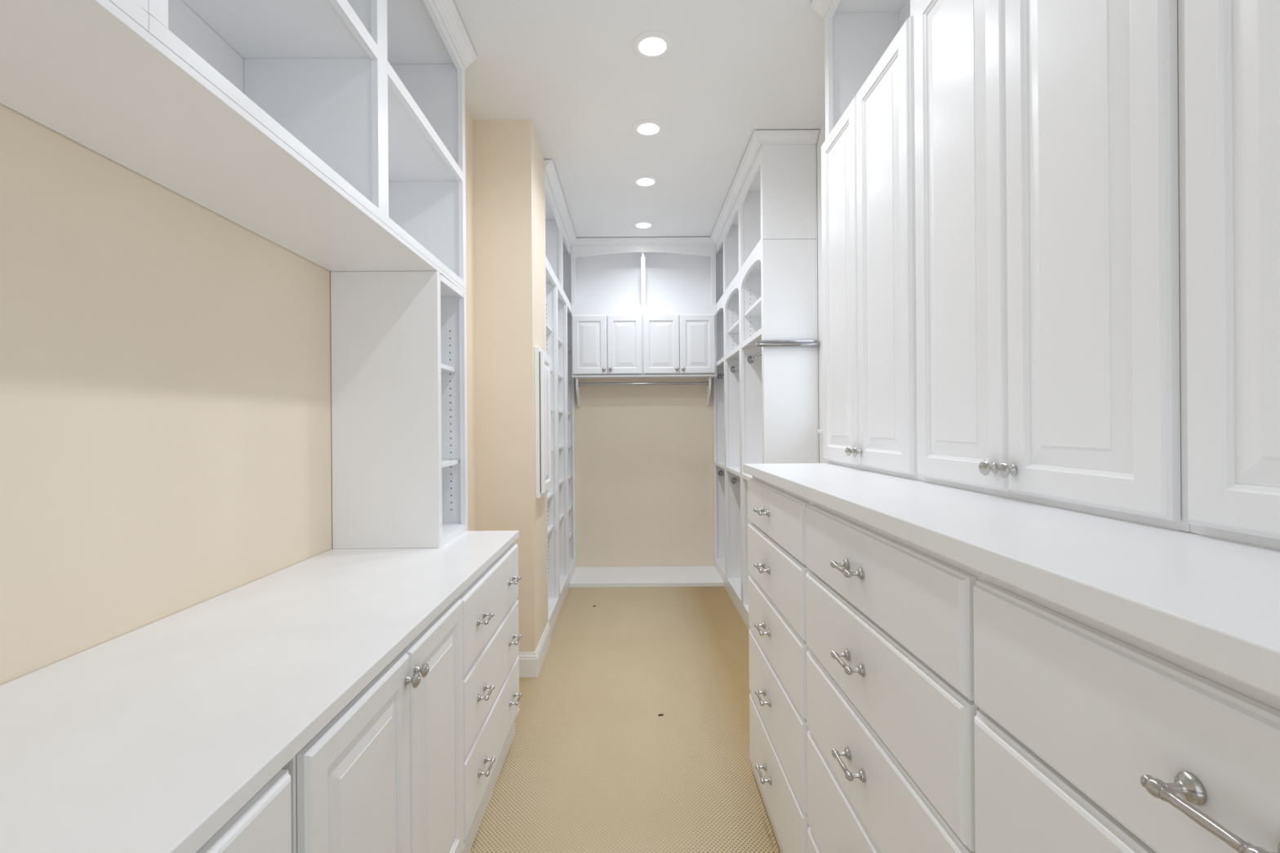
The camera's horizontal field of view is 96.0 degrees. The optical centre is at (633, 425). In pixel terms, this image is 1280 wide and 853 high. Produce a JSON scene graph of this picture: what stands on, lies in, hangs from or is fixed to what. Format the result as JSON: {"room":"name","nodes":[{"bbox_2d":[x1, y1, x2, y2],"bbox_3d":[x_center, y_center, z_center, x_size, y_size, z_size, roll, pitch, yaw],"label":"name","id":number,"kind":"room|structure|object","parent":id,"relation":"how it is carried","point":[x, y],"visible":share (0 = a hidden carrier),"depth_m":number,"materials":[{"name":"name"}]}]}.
{"room":"walk-in closet","nodes":[
{"label":"walk-in closet","id":0,"kind":"room"},
{"bbox_2d":[0,103,547,685],"bbox_3d":[-0.950,-0.148,1.976,0.802,3.050,6.952,0,0,0],"label":"wall","id":1,"kind":"structure","parent":0,"point":[166,433],"depth_m":1.47,"materials":[{"name":"beige paint"}]},
{"bbox_2d":[0,0,476,293],"bbox_3d":[-0.937,-1.131,1.305,0.468,1.072,2.612,0,0,0],"label":"cubbies","id":2,"kind":"object","parent":1,"relation":"attached to","point":[332,132],"visible":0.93,"depth_m":1.59,"materials":[{"name":"white paint"}]},
{"bbox_2d":[182,0,368,57],"bbox_3d":[-0.971,-1.106,1.320,0.384,0.019,0.804,0,0,0],"label":"shelf","id":3,"kind":"object","parent":2,"relation":"attached to","point":[248,28],"depth_m":1.59,"materials":[{"name":"white paint"}]},
{"bbox_2d":[387,83,457,181],"bbox_3d":[-0.971,-1.106,2.166,0.384,0.019,0.848,0,0,0],"label":"shelf","id":4,"kind":"object","parent":2,"relation":"attached to","point":[414,155],"depth_m":2.30,"materials":[{"name":"white paint"}]},
{"bbox_2d":[517,622,550,677],"bbox_3d":[-0.690,1.309,3.392,0.332,0.133,0.492,0,0,0],"label":"baseboard","id":5,"kind":"structure","parent":1,"relation":"attached to","point":[530,663],"depth_m":3.15,"materials":[{"name":"white paint"}]},
{"bbox_2d":[534,346,551,497],"bbox_3d":[-0.523,-0.016,3.373,0.048,0.847,0.314,0,0,0],"label":"upper cabinet","id":6,"kind":"object","parent":1,"relation":"attached to","point":[542,361],"visible":1,"depth_m":3.22,"materials":[{"name":"white paint"}]},
{"bbox_2d":[469,586,781,852],"bbox_3d":[-0.039,1.410,1.976,2.900,0.080,7.152,0,0,0],"label":"floor","id":7,"kind":"structure","parent":0,"point":[591,764],"depth_m":2.53,"materials":[{"name":"carpet"}]},
{"bbox_2d":[195,768,291,852],"bbox_3d":[-0.812,0.941,0.450,0.686,0.871,0.839,0,0,0],"label":"base cabinet","id":8,"kind":"object","parent":7,"relation":"on","point":[263,824],"visible":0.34,"depth_m":0.80,"materials":[{"name":"white paint"}]},
{"bbox_2d":[281,598,464,852],"bbox_3d":[-0.815,0.941,1.312,0.681,0.871,0.828,0,0,0],"label":"base cabinet","id":9,"kind":"object","parent":7,"relation":"on","point":[385,775],"visible":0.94,"depth_m":1.25,"materials":[{"name":"white paint"}]},
{"bbox_2d":[456,542,522,852],"bbox_3d":[-0.812,0.941,2.147,0.686,0.871,0.841,0,0,0],"label":"base cabinet","id":10,"kind":"object","parent":7,"relation":"on","point":[491,695],"visible":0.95,"depth_m":2.01,"materials":[{"name":"white paint"}]},
{"bbox_2d":[0,530,519,852],"bbox_3d":[-0.835,0.488,1.298,0.648,0.030,2.575,0,0,0],"label":"countertop","id":11,"kind":"structure","parent":10,"relation":"on","point":[151,738],"depth_m":1.00,"materials":[{"name":"white laminate"}]},
{"bbox_2d":[330,271,467,548],"bbox_3d":[-0.957,-0.060,2.415,0.412,1.070,0.386,0,0,0],"label":"bookcase","id":12,"kind":"object","parent":11,"relation":"on","point":[399,338],"visible":1,"depth_m":2.22,"materials":[{"name":"white paint"}]},
{"bbox_2d":[543,160,576,635],"bbox_3d":[-0.699,-0.147,4.537,0.408,3.044,1.824,0,0,0],"label":"shelving unit","id":13,"kind":"object","parent":7,"relation":"on","point":[560,235],"visible":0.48,"depth_m":4.56,"materials":[{"name":"white paint"}]},
{"bbox_2d":[569,565,724,587],"bbox_3d":[0.114,1.351,5.165,1.306,0.036,0.570,0,0,0],"label":"platform","id":14,"kind":"object","parent":7,"relation":"on","point":[704,575],"visible":1,"depth_m":5.06,"materials":[{"name":"white paint"}]},
{"bbox_2d":[710,129,819,630],"bbox_3d":[0.886,-0.159,4.365,0.370,3.044,2.168,0,0,0],"label":"shelving unit","id":15,"kind":"object","parent":7,"relation":"on","point":[764,235],"visible":0.81,"depth_m":3.36,"materials":[{"name":"white paint"}]},
{"bbox_2d":[728,320,738,333],"bbox_3d":[0.917,-0.767,4.383,0.284,0.022,0.674,0,0,0],"label":"shelf","id":16,"kind":"object","parent":15,"relation":"attached to","point":[735,328],"depth_m":4.53,"materials":[{"name":"white paint"}]},
{"bbox_2d":[730,352,739,358],"bbox_3d":[0.917,-0.561,4.383,0.286,0.020,0.676,0,0,0],"label":"shelf","id":17,"kind":"object","parent":15,"relation":"attached to","point":[733,355],"depth_m":4.48,"materials":[{"name":"white paint"}]},
{"bbox_2d":[729,466,740,471],"bbox_3d":[0.924,0.349,4.383,0.286,0.020,0.676,0,0,0],"label":"shelf","id":18,"kind":"object","parent":15,"relation":"attached to","point":[731,468],"depth_m":4.48,"materials":[{"name":"white paint"}]},
{"bbox_2d":[733,288,738,294],"bbox_3d":[0.913,-1.079,4.383,0.286,0.020,0.676,0,0,0],"label":"shelf","id":19,"kind":"object","parent":15,"relation":"attached to","point":[736,292],"depth_m":4.64,"materials":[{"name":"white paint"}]},
{"bbox_2d":[746,355,753,363],"bbox_3d":[0.819,-0.458,4.012,0.045,0.054,0.026,0,0,0],"label":"socket","id":20,"kind":"object","parent":15,"relation":"attached to","point":[748,357],"depth_m":4.02,"materials":[{"name":"silver metal"}]},
{"bbox_2d":[744,297,761,316],"bbox_3d":[0.917,-0.772,3.691,0.284,0.022,0.665,0,0,0],"label":"shelf","id":21,"kind":"object","parent":15,"relation":"attached to","point":[755,310],"depth_m":3.83,"materials":[{"name":"white paint"}]},
{"bbox_2d":[746,336,761,346],"bbox_3d":[0.917,-0.561,3.691,0.286,0.020,0.667,0,0,0],"label":"shelf","id":22,"kind":"object","parent":15,"relation":"attached to","point":[751,341],"depth_m":3.72,"materials":[{"name":"white paint"}]},
{"bbox_2d":[750,261,760,272],"bbox_3d":[0.913,-1.079,3.691,0.286,0.020,0.667,0,0,0],"label":"shelf","id":23,"kind":"object","parent":15,"relation":"attached to","point":[757,268],"depth_m":3.92,"materials":[{"name":"white paint"}]},
{"bbox_2d":[755,340,817,346],"bbox_3d":[0.885,-0.470,3.316,0.356,0.039,0.040,0,0,0],"label":"rod","id":24,"kind":"object","parent":15,"relation":"attached to","point":[762,343],"visible":1,"depth_m":3.30,"materials":[{"name":"silver metal"}]},
{"bbox_2d":[747,475,810,852],"bbox_3d":[0.749,0.774,1.917,0.658,1.181,0.747,0,0,0],"label":"chest","id":25,"kind":"object","parent":7,"relation":"on","point":[778,648],"visible":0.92,"depth_m":1.80,"materials":[{"name":"white paint"}]},
{"bbox_2d":[804,500,981,852],"bbox_3d":[0.749,0.774,1.165,0.658,1.181,0.755,0,0,0],"label":"chest","id":26,"kind":"object","parent":7,"relation":"on","point":[891,710],"visible":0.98,"depth_m":1.03,"materials":[{"name":"white paint"}]},
{"bbox_2d":[973,572,1279,852],"bbox_3d":[0.749,0.774,0.407,0.658,1.181,0.758,0,0,0],"label":"chest","id":27,"kind":"object","parent":7,"relation":"on","point":[1091,735],"visible":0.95,"depth_m":0.55,"materials":[{"name":"white paint"}]},
{"bbox_2d":[742,462,1279,697],"bbox_3d":[0.755,0.167,1.149,0.636,0.033,2.298,0,0,0],"label":"countertop","id":28,"kind":"structure","parent":27,"relation":"on","point":[1213,603],"depth_m":0.67,"materials":[{"name":"white laminate"}]},
{"bbox_2d":[453,0,825,238],"bbox_3d":[-0.063,-1.730,1.976,2.900,0.100,7.152,0,0,0],"label":"ceiling","id":29,"kind":"structure","parent":0,"point":[733,69],"depth_m":2.89,"materials":[{"name":"paint"}]},
{"bbox_2d":[632,221,654,228],"bbox_3d":[0.086,-1.673,4.827,0.183,0.015,0.183,0,0,0],"label":"recessed light","id":30,"kind":"object","parent":29,"relation":"in","point":[638,224],"visible":1,"depth_m":4.80,"materials":[{"name":"white paint"}]},
{"bbox_2d":[632,175,658,186],"bbox_3d":[0.086,-1.673,3.966,0.183,0.015,0.183,0,0,0],"label":"recessed light","id":31,"kind":"object","parent":29,"relation":"in","point":[642,180],"visible":1,"depth_m":3.94,"materials":[{"name":"white paint"}]},
{"bbox_2d":[631,119,664,136],"bbox_3d":[0.086,-1.673,3.257,0.183,0.015,0.183,0,0,0],"label":"recessed light","id":32,"kind":"object","parent":29,"relation":"in","point":[646,127],"visible":1,"depth_m":3.24,"materials":[{"name":"white paint"}]},
{"bbox_2d":[631,31,673,58],"bbox_3d":[0.086,-1.673,2.548,0.183,0.015,0.183,0,0,0],"label":"recessed light","id":33,"kind":"object","parent":29,"relation":"in","point":[650,44],"visible":1,"depth_m":2.53,"materials":[{"name":"white paint"}]},
{"bbox_2d":[574,321,714,567],"bbox_3d":[-0.051,-0.155,5.502,2.600,3.050,0.100,0,0,0],"label":"wall","id":34,"kind":"structure","parent":0,"point":[644,454],"depth_m":5.45,"materials":[{"name":"beige paint"}]},
{"bbox_2d":[571,314,643,379],"bbox_3d":[-0.235,-0.716,5.295,0.641,0.560,0.307,0,0,0],"label":"upper cabinet","id":35,"kind":"object","parent":34,"relation":"attached to","point":[590,359],"visible":1,"depth_m":5.17,"materials":[{"name":"white paint"}]},
{"bbox_2d":[570,236,715,315],"bbox_3d":[0.093,-1.337,5.294,1.305,0.676,0.310,0,0,0],"label":"open cubby shelf","id":36,"kind":"object","parent":35,"relation":"on","point":[611,276],"visible":0.91,"depth_m":5.44,"materials":[{"name":"white paint"}]},
{"bbox_2d":[575,377,711,406],"bbox_3d":[0.094,-0.310,5.338,1.230,0.253,0.225,0,0,0],"label":"clothes rod","id":37,"kind":"object","parent":34,"relation":"attached to","point":[708,383],"visible":1,"depth_m":5.26,"materials":[{"name":"white paint"}]},
{"bbox_2d":[642,314,716,378],"bbox_3d":[0.418,-0.721,5.295,0.668,0.560,0.307,0,0,0],"label":"upper cabinet","id":38,"kind":"object","parent":34,"relation":"attached to","point":[697,359],"visible":1,"depth_m":5.17,"materials":[{"name":"white paint"}]},
{"bbox_2d":[816,120,827,462],"bbox_3d":[1.134,-0.164,1.976,0.120,3.050,6.952,0,0,0],"label":"wall","id":39,"kind":"structure","parent":0,"point":[821,136],"depth_m":3.30,"materials":[{"name":"white paint"}]},
{"bbox_2d":[810,0,921,480],"bbox_3d":[0.890,-0.765,1.931,0.352,1.830,0.747,0,0,0],"label":"upper cabinet","id":40,"kind":"object","parent":39,"relation":"attached to","point":[868,239],"visible":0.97,"depth_m":1.88,"materials":[{"name":"white paint"}]},
{"bbox_2d":[835,0,906,13],"bbox_3d":[0.918,-1.646,1.931,0.269,0.018,0.710,0,0,0],"label":"shelf","id":41,"kind":"object","parent":40,"relation":"attached to","point":[845,6],"depth_m":2.25,"materials":[{"name":"white paint"}]},
{"bbox_2d":[913,0,1190,532],"bbox_3d":[0.890,-0.765,1.181,0.352,1.830,0.750,0,0,0],"label":"upper cabinet","id":42,"kind":"object","parent":39,"relation":"attached to","point":[1051,186],"visible":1,"depth_m":1.04,"materials":[{"name":"white paint"}]},
{"bbox_2d":[1184,0,1279,550],"bbox_3d":[0.890,-0.765,0.427,0.352,1.830,0.755,0,0,0],"label":"upper cabinet","id":43,"kind":"object","parent":39,"relation":"attached to","point":[1232,47],"visible":1,"depth_m":0.73,"materials":[{"name":"white paint"}]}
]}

